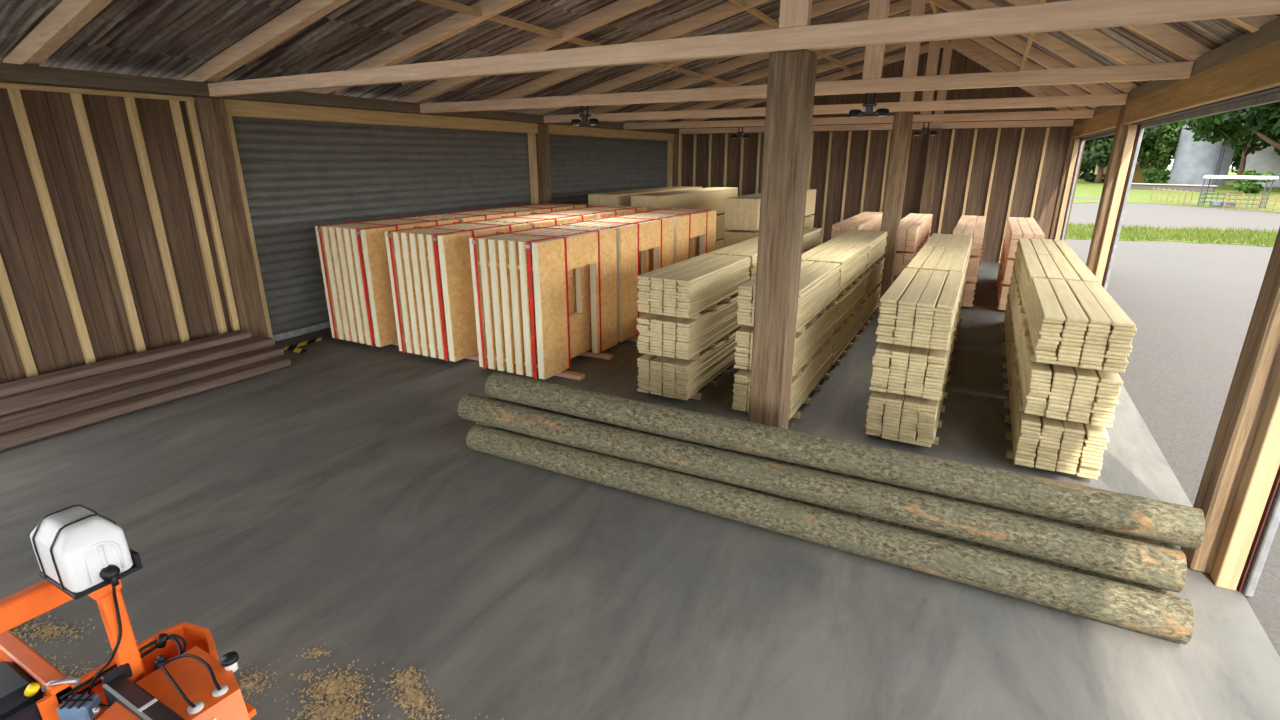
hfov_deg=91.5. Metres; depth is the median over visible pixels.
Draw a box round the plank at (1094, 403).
[1092,397,1114,408]
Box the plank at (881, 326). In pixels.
[878,324,895,329]
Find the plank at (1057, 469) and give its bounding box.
[1055,467,1075,474]
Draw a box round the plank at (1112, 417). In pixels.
[1092,413,1114,419]
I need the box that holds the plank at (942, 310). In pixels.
[934,275,952,312]
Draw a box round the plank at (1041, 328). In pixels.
[1029,287,1061,332]
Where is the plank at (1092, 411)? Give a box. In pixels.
[1091,408,1112,415]
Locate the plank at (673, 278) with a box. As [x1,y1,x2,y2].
[664,255,737,282]
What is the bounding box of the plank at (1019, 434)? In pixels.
[1013,373,1038,441]
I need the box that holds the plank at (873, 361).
[872,358,890,364]
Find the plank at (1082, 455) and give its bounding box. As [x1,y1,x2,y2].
[1080,453,1102,460]
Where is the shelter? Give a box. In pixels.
[1197,175,1278,207]
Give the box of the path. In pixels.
[1074,197,1099,199]
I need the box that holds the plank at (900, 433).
[899,431,916,437]
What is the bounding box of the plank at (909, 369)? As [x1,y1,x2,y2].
[907,367,925,372]
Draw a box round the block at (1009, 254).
[1007,250,1014,257]
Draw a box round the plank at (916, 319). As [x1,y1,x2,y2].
[915,318,933,322]
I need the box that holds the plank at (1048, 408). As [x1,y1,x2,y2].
[1046,405,1067,412]
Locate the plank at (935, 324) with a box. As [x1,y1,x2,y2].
[934,287,961,327]
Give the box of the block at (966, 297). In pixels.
[963,295,973,300]
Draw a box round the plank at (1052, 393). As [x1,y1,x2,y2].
[1050,388,1070,397]
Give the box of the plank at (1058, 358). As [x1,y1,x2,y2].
[1055,351,1078,362]
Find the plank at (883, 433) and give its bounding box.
[882,431,898,437]
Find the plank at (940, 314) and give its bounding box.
[934,309,954,317]
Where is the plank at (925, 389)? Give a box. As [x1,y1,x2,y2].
[924,341,952,392]
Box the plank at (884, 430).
[882,428,899,433]
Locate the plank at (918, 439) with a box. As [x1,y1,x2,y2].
[916,434,933,443]
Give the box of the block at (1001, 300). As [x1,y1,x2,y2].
[999,295,1006,304]
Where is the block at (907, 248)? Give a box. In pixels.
[905,243,917,251]
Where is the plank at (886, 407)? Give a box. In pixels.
[884,396,905,410]
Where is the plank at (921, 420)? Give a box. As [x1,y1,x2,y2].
[918,418,934,423]
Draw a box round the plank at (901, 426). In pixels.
[899,424,916,430]
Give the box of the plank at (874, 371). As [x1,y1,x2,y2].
[872,370,889,374]
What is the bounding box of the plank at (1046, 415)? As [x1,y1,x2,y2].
[1045,413,1065,419]
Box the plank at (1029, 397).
[1018,341,1045,401]
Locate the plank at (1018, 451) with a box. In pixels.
[1011,388,1035,456]
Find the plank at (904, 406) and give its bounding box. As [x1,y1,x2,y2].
[903,405,919,410]
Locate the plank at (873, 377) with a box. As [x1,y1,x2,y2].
[871,376,888,381]
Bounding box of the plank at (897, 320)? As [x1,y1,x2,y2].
[896,317,915,324]
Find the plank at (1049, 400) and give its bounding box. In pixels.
[1047,397,1068,405]
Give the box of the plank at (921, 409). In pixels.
[920,403,938,412]
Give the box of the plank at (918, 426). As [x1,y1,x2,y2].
[916,424,933,430]
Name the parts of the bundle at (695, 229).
wall panel, wall panel, wall panel, wall panel, wall panel, wall panel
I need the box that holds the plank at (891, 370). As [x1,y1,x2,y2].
[890,368,907,373]
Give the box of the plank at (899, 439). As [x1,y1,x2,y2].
[898,438,914,443]
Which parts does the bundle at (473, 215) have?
wall panel, wall panel, wall panel, wall panel, wall panel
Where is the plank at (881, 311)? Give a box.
[879,310,897,314]
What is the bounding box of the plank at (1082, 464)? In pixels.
[1079,457,1101,468]
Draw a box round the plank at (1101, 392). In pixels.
[1096,386,1118,395]
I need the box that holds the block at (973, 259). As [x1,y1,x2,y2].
[969,256,979,263]
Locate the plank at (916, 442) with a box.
[914,432,931,446]
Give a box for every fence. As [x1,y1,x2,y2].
[1150,187,1199,204]
[1223,192,1279,212]
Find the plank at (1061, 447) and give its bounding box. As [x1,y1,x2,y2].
[1060,445,1081,452]
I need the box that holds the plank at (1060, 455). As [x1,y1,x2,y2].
[1057,450,1078,459]
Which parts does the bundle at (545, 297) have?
wall panel, wall panel, wall panel, wall panel, wall panel, wall panel, wall panel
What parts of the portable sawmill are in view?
handle, water tank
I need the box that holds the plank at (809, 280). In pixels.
[799,263,839,293]
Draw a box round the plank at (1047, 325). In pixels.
[1030,284,1062,328]
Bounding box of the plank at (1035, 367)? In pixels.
[1022,320,1051,375]
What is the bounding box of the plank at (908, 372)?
[907,364,927,376]
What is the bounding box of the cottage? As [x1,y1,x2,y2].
[1094,155,1165,181]
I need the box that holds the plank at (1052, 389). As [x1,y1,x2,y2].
[1050,382,1071,393]
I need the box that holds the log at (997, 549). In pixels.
[475,422,1173,595]
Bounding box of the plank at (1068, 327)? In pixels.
[1063,323,1086,330]
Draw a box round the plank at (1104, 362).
[1102,358,1126,367]
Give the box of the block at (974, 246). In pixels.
[971,243,981,249]
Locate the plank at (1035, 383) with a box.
[1021,330,1050,386]
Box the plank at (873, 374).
[872,373,889,377]
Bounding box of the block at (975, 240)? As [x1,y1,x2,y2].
[972,237,982,243]
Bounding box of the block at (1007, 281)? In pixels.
[1002,273,1010,284]
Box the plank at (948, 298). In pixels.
[936,271,963,308]
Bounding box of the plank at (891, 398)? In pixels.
[886,393,904,404]
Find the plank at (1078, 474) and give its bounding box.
[1076,468,1097,479]
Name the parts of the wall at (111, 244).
rail, wall plate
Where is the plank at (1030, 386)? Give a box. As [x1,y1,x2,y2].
[1021,333,1049,390]
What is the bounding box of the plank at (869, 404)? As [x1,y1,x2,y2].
[867,399,883,407]
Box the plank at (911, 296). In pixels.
[898,269,933,305]
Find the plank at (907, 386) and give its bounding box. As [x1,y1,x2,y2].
[906,385,923,389]
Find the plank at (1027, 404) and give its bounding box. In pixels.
[1018,348,1046,408]
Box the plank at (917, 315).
[915,314,933,318]
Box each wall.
[0,62,679,383]
[678,47,1085,262]
[1130,183,1218,191]
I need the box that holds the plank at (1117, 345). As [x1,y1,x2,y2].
[1106,340,1132,348]
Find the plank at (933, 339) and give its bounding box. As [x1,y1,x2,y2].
[930,328,951,342]
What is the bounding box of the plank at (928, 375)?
[926,369,945,378]
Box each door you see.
[224,99,538,341]
[548,124,673,206]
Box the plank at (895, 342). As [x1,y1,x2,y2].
[893,341,911,345]
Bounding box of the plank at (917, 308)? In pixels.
[916,307,933,311]
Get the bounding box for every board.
[0,330,250,397]
[0,336,254,398]
[0,336,274,415]
[0,346,283,433]
[0,356,290,450]
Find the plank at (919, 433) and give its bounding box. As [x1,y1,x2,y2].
[917,375,946,437]
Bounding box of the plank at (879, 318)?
[878,317,896,322]
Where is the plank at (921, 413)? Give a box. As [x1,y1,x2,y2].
[918,400,939,417]
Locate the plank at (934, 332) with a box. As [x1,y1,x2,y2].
[931,330,949,335]
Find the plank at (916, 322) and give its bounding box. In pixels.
[914,321,933,326]
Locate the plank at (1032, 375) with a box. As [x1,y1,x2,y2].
[1022,326,1051,378]
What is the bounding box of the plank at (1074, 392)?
[1072,389,1094,396]
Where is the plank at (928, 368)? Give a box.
[926,362,944,371]
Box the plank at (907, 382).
[906,376,925,386]
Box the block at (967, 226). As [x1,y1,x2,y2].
[965,225,974,229]
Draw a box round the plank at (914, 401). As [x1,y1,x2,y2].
[903,395,921,406]
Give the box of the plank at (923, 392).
[922,388,939,395]
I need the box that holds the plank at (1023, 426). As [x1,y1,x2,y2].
[1014,364,1040,430]
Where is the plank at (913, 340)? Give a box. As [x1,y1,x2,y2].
[911,338,929,344]
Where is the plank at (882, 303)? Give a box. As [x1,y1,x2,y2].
[880,272,917,307]
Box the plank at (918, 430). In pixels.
[916,373,946,434]
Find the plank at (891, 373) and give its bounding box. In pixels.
[890,372,906,376]
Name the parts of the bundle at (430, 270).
wall panel, wall panel, wall panel, wall panel, wall panel, wall panel, wall panel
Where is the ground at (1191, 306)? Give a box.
[1065,203,1279,656]
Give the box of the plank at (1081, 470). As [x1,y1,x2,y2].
[1077,464,1099,475]
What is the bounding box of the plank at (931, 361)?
[927,319,955,363]
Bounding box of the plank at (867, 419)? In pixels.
[866,418,882,423]
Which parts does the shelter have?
corner post, corner post, corner post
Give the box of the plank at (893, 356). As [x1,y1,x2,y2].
[891,355,908,359]
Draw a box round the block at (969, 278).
[966,275,976,281]
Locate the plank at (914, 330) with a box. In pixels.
[913,328,930,333]
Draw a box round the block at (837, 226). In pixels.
[832,222,844,230]
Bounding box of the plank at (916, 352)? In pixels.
[909,347,929,358]
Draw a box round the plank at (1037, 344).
[1026,299,1056,348]
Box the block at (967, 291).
[964,289,973,295]
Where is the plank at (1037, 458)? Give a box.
[1036,455,1056,463]
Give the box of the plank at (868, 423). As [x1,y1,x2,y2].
[866,422,882,427]
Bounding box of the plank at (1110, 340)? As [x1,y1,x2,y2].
[1107,337,1131,343]
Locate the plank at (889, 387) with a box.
[888,384,905,390]
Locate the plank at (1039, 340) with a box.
[1027,296,1058,344]
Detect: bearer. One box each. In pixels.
[650,312,701,319]
[690,393,700,399]
[691,353,699,359]
[705,304,716,310]
[705,381,715,387]
[706,343,715,349]
[719,256,1025,391]
[745,325,805,332]
[792,411,800,418]
[794,369,801,376]
[803,397,811,404]
[805,357,812,363]
[809,316,816,322]
[864,424,938,444]
[880,342,950,350]
[937,420,941,427]
[1004,401,1009,408]
[1004,415,1010,423]
[1005,431,1011,439]
[1006,450,1013,459]
[1016,373,1019,380]
[1017,387,1021,395]
[1019,403,1066,418]
[1022,319,1027,325]
[1024,329,1029,336]
[1026,340,1032,348]
[1029,353,1102,370]
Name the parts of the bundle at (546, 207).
wall panel, wall panel, wall panel, wall panel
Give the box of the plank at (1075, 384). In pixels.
[1074,381,1095,389]
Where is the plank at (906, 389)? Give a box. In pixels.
[905,387,921,393]
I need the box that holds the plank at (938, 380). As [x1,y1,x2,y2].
[925,376,943,382]
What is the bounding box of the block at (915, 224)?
[912,223,922,230]
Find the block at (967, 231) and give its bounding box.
[963,228,973,236]
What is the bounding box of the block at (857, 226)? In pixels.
[850,223,863,230]
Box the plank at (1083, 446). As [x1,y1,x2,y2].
[1082,442,1103,453]
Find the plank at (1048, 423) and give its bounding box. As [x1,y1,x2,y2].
[1041,415,1063,431]
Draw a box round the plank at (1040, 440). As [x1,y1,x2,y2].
[1039,439,1059,445]
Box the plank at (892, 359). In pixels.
[891,357,909,363]
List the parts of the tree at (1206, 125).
crown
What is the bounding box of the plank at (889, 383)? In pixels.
[887,381,905,387]
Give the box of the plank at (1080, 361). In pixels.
[1079,358,1101,365]
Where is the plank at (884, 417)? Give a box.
[883,415,900,421]
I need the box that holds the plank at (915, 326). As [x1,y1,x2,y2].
[914,323,933,329]
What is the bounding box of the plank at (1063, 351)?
[1057,345,1080,354]
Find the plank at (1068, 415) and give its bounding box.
[1066,412,1088,419]
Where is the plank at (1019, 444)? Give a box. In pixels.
[1012,381,1036,448]
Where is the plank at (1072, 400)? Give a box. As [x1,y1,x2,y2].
[1070,396,1092,404]
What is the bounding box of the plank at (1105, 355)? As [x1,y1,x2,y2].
[1104,353,1126,359]
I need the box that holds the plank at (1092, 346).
[1082,343,1105,349]
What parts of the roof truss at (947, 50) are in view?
king post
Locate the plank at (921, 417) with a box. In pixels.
[918,375,945,420]
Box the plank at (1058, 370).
[1051,364,1075,378]
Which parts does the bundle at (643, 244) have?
wall panel, wall panel, wall panel, wall panel, wall panel, wall panel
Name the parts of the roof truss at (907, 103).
king post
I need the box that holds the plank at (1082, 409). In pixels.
[1069,401,1090,412]
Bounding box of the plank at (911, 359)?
[909,357,927,362]
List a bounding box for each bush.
[1084,174,1105,182]
[1142,167,1170,183]
[1231,169,1278,193]
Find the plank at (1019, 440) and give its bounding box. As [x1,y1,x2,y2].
[1012,376,1037,445]
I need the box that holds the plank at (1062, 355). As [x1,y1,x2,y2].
[1056,348,1079,358]
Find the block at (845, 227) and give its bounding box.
[841,223,854,230]
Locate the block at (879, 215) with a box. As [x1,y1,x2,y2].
[872,214,881,219]
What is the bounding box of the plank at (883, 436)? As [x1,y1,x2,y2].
[881,435,897,440]
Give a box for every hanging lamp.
[571,106,598,125]
[731,127,749,138]
[848,93,888,117]
[913,122,936,135]
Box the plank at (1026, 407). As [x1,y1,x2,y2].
[1017,349,1044,411]
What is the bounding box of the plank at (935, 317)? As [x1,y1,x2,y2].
[934,310,954,320]
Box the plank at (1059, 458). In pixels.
[1057,453,1078,463]
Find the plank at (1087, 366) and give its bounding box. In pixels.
[1078,363,1101,369]
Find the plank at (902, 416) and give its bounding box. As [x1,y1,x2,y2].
[901,414,917,420]
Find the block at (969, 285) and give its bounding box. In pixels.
[965,281,975,289]
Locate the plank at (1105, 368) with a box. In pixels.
[1101,363,1125,372]
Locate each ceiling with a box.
[0,0,949,122]
[930,0,1279,109]
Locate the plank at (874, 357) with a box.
[872,354,889,360]
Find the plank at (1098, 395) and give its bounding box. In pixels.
[1095,389,1117,399]
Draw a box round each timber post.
[194,96,268,336]
[536,123,551,203]
[672,134,678,186]
[748,49,817,428]
[877,111,913,308]
[919,128,941,213]
[1049,125,1080,240]
[1086,103,1128,273]
[1180,227,1279,573]
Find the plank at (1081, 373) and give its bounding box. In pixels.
[1072,367,1098,381]
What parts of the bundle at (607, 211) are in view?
wall panel, wall panel, wall panel, wall panel, wall panel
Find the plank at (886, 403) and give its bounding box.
[885,395,905,407]
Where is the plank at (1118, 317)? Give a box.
[1083,281,1135,327]
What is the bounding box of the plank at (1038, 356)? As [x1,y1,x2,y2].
[1025,310,1056,360]
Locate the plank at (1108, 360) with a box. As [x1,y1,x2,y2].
[1104,357,1128,364]
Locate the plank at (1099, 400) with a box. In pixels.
[1095,396,1118,404]
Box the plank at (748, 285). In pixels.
[738,277,755,289]
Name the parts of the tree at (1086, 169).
crown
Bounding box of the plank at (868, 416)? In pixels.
[867,414,883,420]
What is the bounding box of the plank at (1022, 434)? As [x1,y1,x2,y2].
[1020,432,1040,438]
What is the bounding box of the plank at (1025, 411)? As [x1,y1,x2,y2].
[1017,352,1044,415]
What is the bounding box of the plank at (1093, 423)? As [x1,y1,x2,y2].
[1089,416,1112,428]
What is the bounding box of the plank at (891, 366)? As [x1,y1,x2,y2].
[890,365,907,370]
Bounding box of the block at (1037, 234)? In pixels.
[1032,231,1044,238]
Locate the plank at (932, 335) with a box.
[931,334,948,338]
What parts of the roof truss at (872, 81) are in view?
king post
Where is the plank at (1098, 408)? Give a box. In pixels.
[1092,404,1114,412]
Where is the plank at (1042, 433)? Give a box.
[1040,431,1060,437]
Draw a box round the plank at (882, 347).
[875,343,895,353]
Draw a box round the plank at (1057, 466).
[1055,464,1075,470]
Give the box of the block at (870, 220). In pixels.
[861,218,873,225]
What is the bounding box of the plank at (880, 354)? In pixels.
[875,352,891,357]
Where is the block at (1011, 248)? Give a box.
[1008,244,1016,251]
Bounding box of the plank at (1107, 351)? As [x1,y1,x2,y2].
[1105,347,1128,356]
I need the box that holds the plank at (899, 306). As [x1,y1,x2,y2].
[898,305,916,309]
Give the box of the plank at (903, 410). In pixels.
[902,407,918,413]
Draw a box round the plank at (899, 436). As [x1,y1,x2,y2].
[898,433,916,440]
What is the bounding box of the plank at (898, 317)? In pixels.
[896,314,915,320]
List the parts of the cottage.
door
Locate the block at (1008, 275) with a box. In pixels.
[1004,268,1011,278]
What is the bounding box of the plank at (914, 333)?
[913,332,930,337]
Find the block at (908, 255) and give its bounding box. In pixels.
[904,252,916,259]
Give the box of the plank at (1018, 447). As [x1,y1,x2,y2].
[1011,381,1035,451]
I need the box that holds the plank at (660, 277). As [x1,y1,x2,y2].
[651,254,726,280]
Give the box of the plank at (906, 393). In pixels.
[905,391,922,396]
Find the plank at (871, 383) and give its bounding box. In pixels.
[871,383,887,387]
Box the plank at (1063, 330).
[1062,324,1084,334]
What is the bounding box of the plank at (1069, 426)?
[1062,419,1084,434]
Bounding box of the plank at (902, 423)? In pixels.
[900,422,916,427]
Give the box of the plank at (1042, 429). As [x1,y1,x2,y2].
[1040,416,1061,434]
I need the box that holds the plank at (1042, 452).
[1036,448,1057,456]
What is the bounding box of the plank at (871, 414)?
[866,412,882,416]
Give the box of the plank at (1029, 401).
[1027,398,1047,404]
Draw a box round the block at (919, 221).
[915,220,925,227]
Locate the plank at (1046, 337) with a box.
[1039,335,1061,340]
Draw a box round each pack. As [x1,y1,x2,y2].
[588,186,701,206]
[631,187,737,213]
[715,213,727,239]
[715,238,723,249]
[724,189,816,230]
[724,215,813,246]
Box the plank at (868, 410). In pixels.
[867,408,884,414]
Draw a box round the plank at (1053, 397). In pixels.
[1048,395,1069,401]
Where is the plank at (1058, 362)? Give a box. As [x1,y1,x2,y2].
[1056,360,1077,366]
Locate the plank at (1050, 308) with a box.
[1031,278,1064,320]
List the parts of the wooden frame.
guide rail, door rail, guide rail, wall plate, door rail, guide rail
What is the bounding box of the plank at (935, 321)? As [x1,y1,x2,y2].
[933,287,960,324]
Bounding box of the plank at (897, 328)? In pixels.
[895,326,913,331]
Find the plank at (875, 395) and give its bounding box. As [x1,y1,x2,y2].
[869,390,888,401]
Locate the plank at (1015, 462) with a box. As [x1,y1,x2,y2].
[1009,395,1033,467]
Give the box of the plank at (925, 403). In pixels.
[920,398,938,409]
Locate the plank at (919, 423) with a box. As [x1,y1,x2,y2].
[917,371,946,427]
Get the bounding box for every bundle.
[315,216,457,346]
[385,220,530,361]
[416,209,530,221]
[469,225,616,379]
[482,212,596,227]
[493,203,585,212]
[552,205,646,217]
[558,215,673,341]
[624,208,716,263]
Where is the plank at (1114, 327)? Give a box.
[1111,325,1136,331]
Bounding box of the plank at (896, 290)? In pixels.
[880,268,917,303]
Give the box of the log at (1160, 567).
[457,394,1186,592]
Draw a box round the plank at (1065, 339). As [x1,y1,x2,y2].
[1060,333,1083,342]
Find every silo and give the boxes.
[1168,124,1234,185]
[1241,141,1279,186]
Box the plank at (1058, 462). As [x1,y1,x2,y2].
[1056,457,1077,467]
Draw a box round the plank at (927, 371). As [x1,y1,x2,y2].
[926,370,944,375]
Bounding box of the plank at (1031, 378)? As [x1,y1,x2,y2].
[1021,327,1050,382]
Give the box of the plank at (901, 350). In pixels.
[892,345,911,356]
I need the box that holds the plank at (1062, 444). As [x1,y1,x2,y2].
[1060,438,1081,448]
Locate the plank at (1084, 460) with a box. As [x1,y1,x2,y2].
[1080,454,1101,465]
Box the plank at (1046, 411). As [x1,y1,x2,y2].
[1045,407,1065,415]
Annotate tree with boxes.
[1078,155,1095,178]
[1081,125,1162,182]
[1137,122,1181,183]
[1178,110,1279,187]
[1220,101,1279,154]
[1229,136,1241,169]
[1229,156,1238,172]
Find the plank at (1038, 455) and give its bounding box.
[1036,450,1056,459]
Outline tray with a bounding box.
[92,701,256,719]
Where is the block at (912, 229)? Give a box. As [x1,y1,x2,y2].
[907,225,919,233]
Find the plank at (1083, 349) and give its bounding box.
[1081,346,1104,353]
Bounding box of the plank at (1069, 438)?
[1062,433,1083,442]
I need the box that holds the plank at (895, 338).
[894,336,912,341]
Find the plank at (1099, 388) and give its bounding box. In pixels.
[1097,385,1120,392]
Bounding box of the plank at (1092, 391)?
[1073,386,1095,393]
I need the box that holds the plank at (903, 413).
[902,412,918,417]
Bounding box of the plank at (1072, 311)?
[1048,279,1087,322]
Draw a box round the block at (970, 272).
[967,270,977,275]
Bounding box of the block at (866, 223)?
[857,221,868,227]
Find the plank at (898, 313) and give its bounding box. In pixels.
[897,312,915,316]
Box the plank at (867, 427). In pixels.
[865,425,881,430]
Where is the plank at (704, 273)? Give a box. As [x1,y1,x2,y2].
[677,256,749,283]
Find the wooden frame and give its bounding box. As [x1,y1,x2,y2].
[1054,17,1279,596]
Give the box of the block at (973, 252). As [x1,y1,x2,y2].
[970,249,980,255]
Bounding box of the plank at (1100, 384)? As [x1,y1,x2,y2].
[1095,371,1119,388]
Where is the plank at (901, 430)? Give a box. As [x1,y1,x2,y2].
[899,428,916,433]
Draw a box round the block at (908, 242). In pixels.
[906,237,918,245]
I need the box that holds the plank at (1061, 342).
[1060,340,1082,346]
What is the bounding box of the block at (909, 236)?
[906,232,918,239]
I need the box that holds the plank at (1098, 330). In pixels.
[1086,326,1110,333]
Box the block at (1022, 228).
[1020,227,1031,230]
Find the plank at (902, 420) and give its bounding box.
[901,418,917,423]
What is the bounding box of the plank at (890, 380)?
[888,377,906,383]
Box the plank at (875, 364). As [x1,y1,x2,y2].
[872,360,890,366]
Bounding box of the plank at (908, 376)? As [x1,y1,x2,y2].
[906,369,926,379]
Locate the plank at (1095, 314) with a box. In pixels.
[1066,280,1111,324]
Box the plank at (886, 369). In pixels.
[873,364,890,371]
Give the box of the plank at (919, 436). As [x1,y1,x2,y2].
[917,377,947,439]
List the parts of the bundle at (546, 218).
wall panel, wall panel, wall panel, wall panel, wall panel, wall panel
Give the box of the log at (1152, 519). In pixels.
[485,372,1204,548]
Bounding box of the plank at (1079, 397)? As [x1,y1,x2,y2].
[1071,392,1093,400]
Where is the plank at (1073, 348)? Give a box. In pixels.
[1058,341,1081,350]
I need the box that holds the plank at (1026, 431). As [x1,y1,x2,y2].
[1014,369,1040,435]
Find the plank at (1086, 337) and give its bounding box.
[1084,333,1106,341]
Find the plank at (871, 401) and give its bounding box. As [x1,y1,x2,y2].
[869,400,884,404]
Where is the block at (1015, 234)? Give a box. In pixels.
[1010,230,1021,239]
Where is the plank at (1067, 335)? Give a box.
[1060,332,1083,338]
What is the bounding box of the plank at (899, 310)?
[897,308,915,313]
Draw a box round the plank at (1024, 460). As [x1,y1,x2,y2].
[1009,390,1033,463]
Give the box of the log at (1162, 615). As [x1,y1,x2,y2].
[466,424,1193,644]
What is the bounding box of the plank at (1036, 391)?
[1021,339,1050,394]
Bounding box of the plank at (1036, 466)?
[1034,458,1054,470]
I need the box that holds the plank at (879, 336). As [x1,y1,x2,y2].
[877,333,894,339]
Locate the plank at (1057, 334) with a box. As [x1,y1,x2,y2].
[1028,290,1059,336]
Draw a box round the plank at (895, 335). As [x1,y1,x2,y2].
[894,332,912,338]
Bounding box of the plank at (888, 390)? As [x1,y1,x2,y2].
[886,388,904,394]
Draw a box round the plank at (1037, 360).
[1026,316,1056,363]
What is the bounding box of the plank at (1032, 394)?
[1020,338,1047,397]
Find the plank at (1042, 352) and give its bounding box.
[1025,305,1055,355]
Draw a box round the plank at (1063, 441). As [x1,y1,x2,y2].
[1061,435,1082,445]
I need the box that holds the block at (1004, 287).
[1001,284,1009,292]
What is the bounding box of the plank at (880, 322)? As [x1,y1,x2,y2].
[878,321,895,324]
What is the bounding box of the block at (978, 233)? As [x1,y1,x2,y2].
[973,228,983,237]
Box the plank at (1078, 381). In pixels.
[1074,378,1097,385]
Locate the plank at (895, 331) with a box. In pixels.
[894,329,912,334]
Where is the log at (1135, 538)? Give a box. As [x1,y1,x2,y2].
[493,398,1175,549]
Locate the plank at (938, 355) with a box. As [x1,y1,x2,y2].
[927,349,947,360]
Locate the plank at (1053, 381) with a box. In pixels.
[1051,374,1073,386]
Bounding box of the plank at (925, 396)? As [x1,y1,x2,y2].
[922,347,951,400]
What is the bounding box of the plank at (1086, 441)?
[1084,435,1105,446]
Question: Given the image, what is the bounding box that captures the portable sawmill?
[0,504,256,719]
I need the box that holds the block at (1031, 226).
[1029,225,1039,227]
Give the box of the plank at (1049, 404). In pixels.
[1047,399,1068,408]
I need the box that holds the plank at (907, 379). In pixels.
[906,374,925,382]
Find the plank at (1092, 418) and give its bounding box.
[1090,412,1112,423]
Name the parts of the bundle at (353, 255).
wall panel, wall panel, wall panel, wall panel, wall panel, wall panel, wall panel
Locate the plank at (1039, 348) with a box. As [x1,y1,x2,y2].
[1025,302,1055,350]
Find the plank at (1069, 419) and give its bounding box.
[1066,414,1088,423]
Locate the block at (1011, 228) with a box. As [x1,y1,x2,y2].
[1009,227,1020,232]
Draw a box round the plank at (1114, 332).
[1110,325,1134,336]
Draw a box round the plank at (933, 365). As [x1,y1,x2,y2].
[928,320,956,368]
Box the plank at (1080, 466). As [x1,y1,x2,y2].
[1079,463,1100,470]
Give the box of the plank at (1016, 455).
[1010,386,1033,459]
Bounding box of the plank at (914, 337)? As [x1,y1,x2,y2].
[912,336,930,340]
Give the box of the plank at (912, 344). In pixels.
[911,343,929,347]
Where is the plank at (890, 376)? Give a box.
[889,374,905,380]
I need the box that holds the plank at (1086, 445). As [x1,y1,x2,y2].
[1084,443,1106,449]
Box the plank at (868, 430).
[866,429,881,433]
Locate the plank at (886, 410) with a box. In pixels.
[884,409,901,414]
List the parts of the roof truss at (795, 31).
king post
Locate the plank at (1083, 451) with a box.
[1081,449,1102,456]
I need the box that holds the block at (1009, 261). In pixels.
[1006,258,1013,266]
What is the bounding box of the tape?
[283,337,321,353]
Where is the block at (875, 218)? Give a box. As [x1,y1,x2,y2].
[868,216,877,222]
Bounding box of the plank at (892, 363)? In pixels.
[891,360,909,366]
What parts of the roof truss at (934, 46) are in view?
king post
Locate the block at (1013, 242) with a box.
[1009,237,1017,245]
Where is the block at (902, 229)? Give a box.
[898,225,909,233]
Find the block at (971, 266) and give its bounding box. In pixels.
[968,264,978,269]
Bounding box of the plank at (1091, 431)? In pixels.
[1083,422,1108,439]
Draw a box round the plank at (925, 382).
[924,381,941,386]
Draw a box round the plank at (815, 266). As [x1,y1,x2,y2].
[800,262,826,279]
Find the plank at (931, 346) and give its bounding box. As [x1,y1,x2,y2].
[930,306,957,349]
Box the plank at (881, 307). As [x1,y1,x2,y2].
[879,306,897,310]
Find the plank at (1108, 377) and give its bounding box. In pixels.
[1095,370,1123,384]
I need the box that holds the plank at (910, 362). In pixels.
[909,361,927,366]
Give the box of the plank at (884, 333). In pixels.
[876,331,893,335]
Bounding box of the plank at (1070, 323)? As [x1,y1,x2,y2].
[1064,319,1087,326]
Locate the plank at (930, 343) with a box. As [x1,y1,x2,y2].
[929,341,947,346]
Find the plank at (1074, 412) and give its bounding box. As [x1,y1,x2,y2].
[1068,405,1089,416]
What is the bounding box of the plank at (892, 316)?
[879,313,896,318]
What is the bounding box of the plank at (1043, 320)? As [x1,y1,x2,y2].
[1030,280,1063,323]
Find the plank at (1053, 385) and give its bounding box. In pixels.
[1051,380,1072,389]
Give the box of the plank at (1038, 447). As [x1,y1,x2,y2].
[1037,443,1057,452]
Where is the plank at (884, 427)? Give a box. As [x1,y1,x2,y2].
[882,422,900,430]
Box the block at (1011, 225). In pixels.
[1009,224,1019,230]
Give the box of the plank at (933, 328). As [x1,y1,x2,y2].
[932,324,950,331]
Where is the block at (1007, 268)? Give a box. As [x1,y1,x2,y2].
[1005,262,1012,272]
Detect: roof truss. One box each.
[182,0,1279,96]
[397,0,1211,113]
[524,0,1138,122]
[608,10,1098,129]
[679,40,1073,133]
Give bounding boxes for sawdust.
[10,612,503,719]
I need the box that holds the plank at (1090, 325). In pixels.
[1087,321,1110,328]
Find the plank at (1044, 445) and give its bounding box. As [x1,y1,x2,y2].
[1038,442,1059,449]
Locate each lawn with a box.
[1073,168,1279,212]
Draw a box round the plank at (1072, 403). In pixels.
[1070,400,1091,408]
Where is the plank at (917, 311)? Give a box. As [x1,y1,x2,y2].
[916,310,934,314]
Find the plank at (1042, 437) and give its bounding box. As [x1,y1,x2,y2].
[1040,434,1059,441]
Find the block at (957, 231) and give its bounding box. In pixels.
[953,227,963,234]
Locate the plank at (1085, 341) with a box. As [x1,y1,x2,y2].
[1083,338,1106,345]
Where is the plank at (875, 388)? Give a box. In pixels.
[869,385,887,391]
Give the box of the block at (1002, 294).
[1000,289,1008,298]
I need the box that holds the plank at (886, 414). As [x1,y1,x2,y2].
[884,412,901,417]
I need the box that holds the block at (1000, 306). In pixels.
[998,300,1005,309]
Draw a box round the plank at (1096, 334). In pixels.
[1085,329,1108,337]
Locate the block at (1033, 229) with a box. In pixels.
[1031,228,1041,230]
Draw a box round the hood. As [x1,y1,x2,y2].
[97,646,249,719]
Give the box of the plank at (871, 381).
[870,379,887,385]
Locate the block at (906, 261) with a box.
[903,259,911,264]

